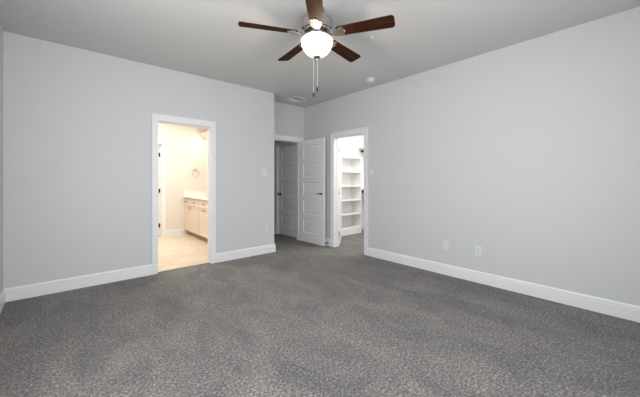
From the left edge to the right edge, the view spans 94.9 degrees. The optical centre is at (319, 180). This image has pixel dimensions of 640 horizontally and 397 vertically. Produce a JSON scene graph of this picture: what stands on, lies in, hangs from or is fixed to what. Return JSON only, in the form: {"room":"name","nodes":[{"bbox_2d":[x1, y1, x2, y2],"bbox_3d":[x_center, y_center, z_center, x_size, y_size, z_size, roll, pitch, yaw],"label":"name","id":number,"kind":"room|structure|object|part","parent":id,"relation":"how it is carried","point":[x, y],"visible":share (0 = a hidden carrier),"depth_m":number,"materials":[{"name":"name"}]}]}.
{"room":"empty bedroom","nodes":[
{"label":"empty bedroom","id":0,"kind":"room"},
{"bbox_2d":[0,24,2,293],"bbox_3d":[-1.602,-0.142,1.055,0.120,2.725,4.938,0,0,-41],"label":"wall","id":1,"kind":"structure","parent":0,"point":[1,29],"depth_m":2.87,"materials":[{"name":"grey paint"}]},
{"bbox_2d":[0,289,4,312],"bbox_3d":[-1.550,1.152,1.101,0.017,0.136,4.938,0,0,-41],"label":"baseboard","id":2,"kind":"structure","parent":1,"relation":"attached to","point":[2,295],"depth_m":2.80,"materials":[{"name":"white paint"}]},
{"bbox_2d":[3,31,273,288],"bbox_3d":[-2.067,-0.142,4.006,3.306,2.725,0.115,0,0,-41],"label":"wall","id":3,"kind":"structure","parent":0,"point":[77,122],"depth_m":3.46,"materials":[{"name":"grey paint"}]},
{"bbox_2d":[4,244,275,301],"bbox_3d":[-2.123,1.152,4.173,3.203,0.136,0.475,0,0,-41],"label":"baseboard","id":4,"kind":"structure","parent":3,"relation":"attached to","point":[55,286],"depth_m":3.42,"materials":[{"name":"white paint"}]},
{"bbox_2d":[152,113,215,274],"bbox_3d":[-1.909,0.172,4.140,0.838,2.096,0.155,0,0,-41],"label":"door frame","id":5,"kind":"structure","parent":3,"relation":"attached to","point":[156,118],"depth_m":4.16,"materials":[{"name":"white paint"}]},
{"bbox_2d":[261,169,266,176],"bbox_3d":[-0.934,-0.130,4.916,0.118,0.118,0.008,0,0,-41],"label":"light switch","id":6,"kind":"object","parent":3,"relation":"attached to","point":[263,171],"visible":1,"depth_m":4.91,"materials":[{"name":"white plastic"}]},
{"bbox_2d":[158,123,207,233],"bbox_3d":[-3.733,-0.142,6.178,2.721,2.725,0.115,0,0,-41],"label":"wall","id":7,"kind":"structure","parent":0,"point":[185,145],"depth_m":6.62,"materials":[{"name":"white paint"}]},
{"bbox_2d":[158,146,159,235],"bbox_3d":[-3.749,0.215,6.675,0.671,1.970,0.045,0,0,45],"label":"door","id":8,"kind":"structure","parent":7,"relation":"in","point":[158,146],"depth_m":6.43,"materials":[{"name":"white paint"}]},
{"bbox_2d":[158,140,165,236],"bbox_3d":[-3.726,0.172,6.169,0.862,2.095,0.138,0,0,-41],"label":"door frame","id":9,"kind":"structure","parent":7,"relation":"attached to","point":[162,143],"depth_m":6.38,"materials":[{"name":"white paint"}]},
{"bbox_2d":[166,228,184,235],"bbox_3d":[-3.855,1.152,5.983,2.080,0.136,0.017,0,0,-41],"label":"baseboard","id":10,"kind":"structure","parent":7,"relation":"attached to","point":[176,231],"depth_m":6.54,"materials":[{"name":"white paint"}]},
{"bbox_2d":[274,140,294,227],"bbox_3d":[-1.397,-0.142,7.343,0.150,2.725,3.110,0,0,-41],"label":"wall","id":11,"kind":"structure","parent":0,"point":[275,142],"depth_m":6.81,"materials":[{"name":"grey paint"}]},
{"bbox_2d":[276,141,296,238],"bbox_3d":[-0.703,0.172,6.495,0.123,2.095,0.832,0,0,-41],"label":"door frame","id":12,"kind":"structure","parent":11,"relation":"attached to","point":[278,144],"depth_m":6.72,"materials":[{"name":"white paint"}]},
{"bbox_2d":[278,144,295,237],"bbox_3d":[-0.731,0.216,6.470,0.104,1.983,0.666,0,0,-41],"label":"door","id":13,"kind":"structure","parent":11,"relation":"in","point":[287,154],"depth_m":6.48,"materials":[{"name":"white paint"}]},
{"bbox_2d":[274,102,303,240],"bbox_3d":[-0.743,-0.142,5.773,1.014,2.725,0.114,0,0,-41],"label":"wall","id":14,"kind":"structure","parent":0,"point":[288,119],"depth_m":5.80,"materials":[{"name":"grey paint"}]},
{"bbox_2d":[274,134,303,239],"bbox_3d":[-0.701,0.171,5.795,0.861,2.098,0.137,0,0,-41],"label":"door frame","id":15,"kind":"structure","parent":14,"relation":"attached to","point":[297,140],"depth_m":6.01,"materials":[{"name":"white paint"}]},
{"bbox_2d":[300,137,324,245],"bbox_3d":[-0.152,0.203,5.732,0.130,2.017,0.723,0,0,-42],"label":"door","id":16,"kind":"structure","parent":14,"relation":"in","point":[312,151],"depth_m":5.69,"materials":[{"name":"white paint"}]},
{"bbox_2d":[0,229,639,396],"bbox_3d":[-0.472,1.257,4.790,6.800,0.086,9.370,0,0,-41],"label":"floor","id":17,"kind":"structure","parent":0,"point":[301,318],"depth_m":2.32,"materials":[{"name":"carpet"}]},
{"bbox_2d":[158,263,207,272],"bbox_3d":[-1.895,1.216,4.125,0.696,0.008,0.012,0,0,-41],"label":"threshold","id":18,"kind":"object","parent":17,"relation":"on","point":[204,263],"visible":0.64,"depth_m":4.11,"materials":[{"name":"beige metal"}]},
{"bbox_2d":[184,198,201,239],"bbox_3d":[-2.587,0.795,6.494,0.569,0.838,0.910,0,0,-41],"label":"vanity cabinet","id":19,"kind":"object","parent":17,"relation":"on","point":[191,205],"visible":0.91,"depth_m":6.29,"materials":[{"name":"beige paint"}]},
{"bbox_3d":[-2.768,0.467,6.335,0.020,0.150,0.880,0,0,-41],"label":"drawer","id":20,"kind":"part","parent":19,"relation":"part of","materials":[{"name":"beige paint"}]},
{"bbox_3d":[-2.768,0.827,6.335,0.020,0.550,0.880,0,0,-41],"label":"door","id":21,"kind":"part","parent":19,"relation":"part of","materials":[{"name":"beige paint"}]},
{"bbox_2d":[199,200,207,241],"bbox_3d":[-2.012,0.795,5.837,0.569,0.838,0.835,0,0,-41],"label":"vanity cabinet","id":22,"kind":"object","parent":17,"relation":"on","point":[203,204],"visible":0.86,"depth_m":5.79,"materials":[{"name":"beige paint"}]},
{"bbox_2d":[183,195,207,200],"bbox_3d":[-2.302,0.358,6.177,0.563,0.034,1.768,0,0,-41],"label":"countertop","id":23,"kind":"structure","parent":22,"relation":"on","point":[200,197],"depth_m":6.19,"materials":[{"name":"white stone"}]},
{"bbox_2d":[184,191,204,195],"bbox_3d":[-2.876,0.291,6.838,0.561,0.100,0.019,0,0,-41],"label":"side splash","id":24,"kind":"object","parent":23,"relation":"on","point":[186,193],"visible":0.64,"depth_m":6.79,"materials":[{"name":"white stone"}]},
{"bbox_2d":[201,132,207,196],"bbox_3d":[-2.030,-0.311,5.918,0.462,1.305,0.740,0,0,-41],"label":"mirror","id":25,"kind":"object","parent":23,"relation":"on","point":[205,134],"visible":0.06,"depth_m":6.00,"materials":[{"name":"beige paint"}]},
{"bbox_3d":[-2.151,-0.269,5.812,0.020,1.180,0.600,0,0,-41],"label":"door","id":26,"kind":"part","parent":25,"relation":"part of","materials":[{"name":"beige paint"}]},
{"bbox_3d":[-2.193,0.467,5.679,0.020,0.150,0.805,0,0,-41],"label":"drawer","id":27,"kind":"part","parent":22,"relation":"part of","materials":[{"name":"beige paint"}]},
{"bbox_2d":[342,156,361,235],"bbox_3d":[0.581,0.330,6.760,0.780,1.780,0.308,0,0,-41],"label":"closet shelving","id":28,"kind":"object","parent":17,"relation":"on","point":[351,166],"visible":0.53,"depth_m":6.97,"materials":[{"name":"white paint"}]},
{"bbox_3d":[0.482,0.330,6.873,0.740,1.780,0.008,0,0,-41],"label":"panel","id":29,"kind":"part","parent":28,"relation":"part of","materials":[{"name":"white paint"}]},
{"bbox_3d":[0.583,-0.530,6.758,0.740,0.020,0.298,0,0,-41],"label":"shelf","id":30,"kind":"part","parent":28,"relation":"part of","materials":[{"name":"white paint"}]},
{"bbox_3d":[0.583,0.445,6.758,0.740,0.020,0.298,0,0,-41],"label":"shelf","id":31,"kind":"part","parent":28,"relation":"part of","materials":[{"name":"white paint"}]},
{"bbox_3d":[0.583,0.765,6.758,0.740,0.020,0.298,0,0,-41],"label":"shelf","id":32,"kind":"part","parent":28,"relation":"part of","materials":[{"name":"white paint"}]},
{"bbox_3d":[0.583,1.085,6.758,0.740,0.020,0.298,0,0,-41],"label":"shelf","id":33,"kind":"part","parent":28,"relation":"part of","materials":[{"name":"white paint"}]},
{"bbox_3d":[0.867,0.330,7.011,0.020,1.780,0.308,0,0,-41],"label":"panel","id":34,"kind":"part","parent":28,"relation":"part of","materials":[{"name":"white paint"}]},
{"bbox_2d":[0,0,639,107],"bbox_3d":[-0.472,-1.555,4.790,6.800,0.100,9.370,0,0,-41],"label":"ceiling","id":35,"kind":"structure","parent":0,"point":[203,38],"depth_m":2.98,"materials":[{"name":"grey paint"}]},
{"bbox_2d":[286,96,306,101],"bbox_3d":[-0.433,-1.498,5.422,0.270,0.014,0.270,0,0,-41],"label":"ceiling vent","id":36,"kind":"object","parent":35,"relation":"in","point":[294,99],"visible":1,"depth_m":5.41,"materials":[{"name":"white metal"}]},
{"bbox_2d":[238,0,394,96],"bbox_3d":[-0.032,-1.119,2.616,1.281,0.773,1.269,0,0,-41],"label":"ceiling fan","id":37,"kind":"object","parent":35,"relation":"hanging from","point":[316,29],"visible":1,"depth_m":2.48,"materials":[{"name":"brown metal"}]},
{"bbox_3d":[-0.431,-1.280,2.464,0.490,0.006,0.136,0,13,-16],"label":"blade","id":38,"kind":"part","parent":37,"relation":"part of","materials":[{"name":"brown wood"}]},
{"bbox_3d":[-0.262,-1.280,2.928,0.136,0.006,0.490,-16,9,-33],"label":"blade","id":39,"kind":"part","parent":37,"relation":"part of","materials":[{"name":"brown wood"}]},
{"bbox_3d":[-0.042,-1.280,2.160,0.136,0.006,0.490,13,0,2],"label":"blade","id":40,"kind":"part","parent":37,"relation":"part of","materials":[{"name":"brown wood"}]},
{"bbox_3d":[0.232,-1.280,2.911,0.136,0.006,0.490,-16,-10,37],"label":"blade","id":41,"kind":"part","parent":37,"relation":"part of","materials":[{"name":"brown wood"}]},
{"bbox_3d":[0.368,-1.280,2.436,0.490,0.006,0.136,0,-13,20],"label":"blade","id":42,"kind":"part","parent":37,"relation":"part of","materials":[{"name":"brown wood"}]},
{"bbox_2d":[366,77,375,82],"bbox_3d":[0.750,-1.480,4.351,0.148,0.049,0.148,0,0,-41],"label":"smoke detector","id":43,"kind":"object","parent":35,"relation":"attached to","point":[371,79],"visible":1,"depth_m":4.31,"materials":[{"name":"white plastic"}]},
{"bbox_2d":[339,135,363,223],"bbox_3d":[0.515,-0.142,6.976,2.235,2.725,0.100,0,0,-41],"label":"wall","id":44,"kind":"structure","parent":0,"point":[350,145],"depth_m":7.22,"materials":[{"name":"white paint"}]},
{"bbox_2d":[304,7,639,305],"bbox_3d":[1.459,-0.142,4.114,0.115,2.725,5.510,0,0,-41],"label":"wall","id":45,"kind":"structure","parent":0,"point":[527,153],"depth_m":3.21,"materials":[{"name":"grey paint"}]},
{"bbox_2d":[339,140,341,244],"bbox_3d":[0.393,0.219,5.802,0.045,1.978,0.691,0,0,8],"label":"door","id":46,"kind":"structure","parent":45,"relation":"in","point":[340,144],"depth_m":5.88,"materials":[{"name":"white paint"}]},
{"bbox_2d":[331,127,367,255],"bbox_3d":[0.533,0.170,5.154,0.138,2.101,0.866,0,0,-41],"label":"door frame","id":47,"kind":"structure","parent":45,"relation":"attached to","point":[335,136],"depth_m":5.39,"materials":[{"name":"white paint"}]},
{"bbox_2d":[370,169,373,176],"bbox_3d":[0.835,-0.125,4.734,0.008,0.118,0.074,0,0,-41],"label":"light switch","id":48,"kind":"object","parent":45,"relation":"attached to","point":[371,170],"visible":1,"depth_m":4.73,"materials":[{"name":"white plastic"}]},
{"bbox_2d":[443,240,448,249],"bbox_3d":[1.633,0.835,3.816,0.016,0.122,0.076,0,0,-41],"label":"cable plate","id":49,"kind":"object","parent":45,"relation":"attached to","point":[445,242],"visible":1,"depth_m":3.81,"materials":[{"name":"white plastic"}]},
{"bbox_2d":[475,245,481,256],"bbox_3d":[1.896,0.842,3.521,0.009,0.122,0.076,0,0,-41],"label":"wall outlet","id":50,"kind":"object","parent":45,"relation":"attached to","point":[478,249],"visible":1,"depth_m":3.52,"materials":[{"name":"white plastic"}]},
{"bbox_2d":[325,238,639,322],"bbox_3d":[1.447,1.152,4.028,0.017,0.136,5.396,0,0,-41],"label":"baseboard","id":51,"kind":"structure","parent":45,"relation":"attached to","point":[631,312],"depth_m":3.17,"materials":[{"name":"white paint"}]}
]}

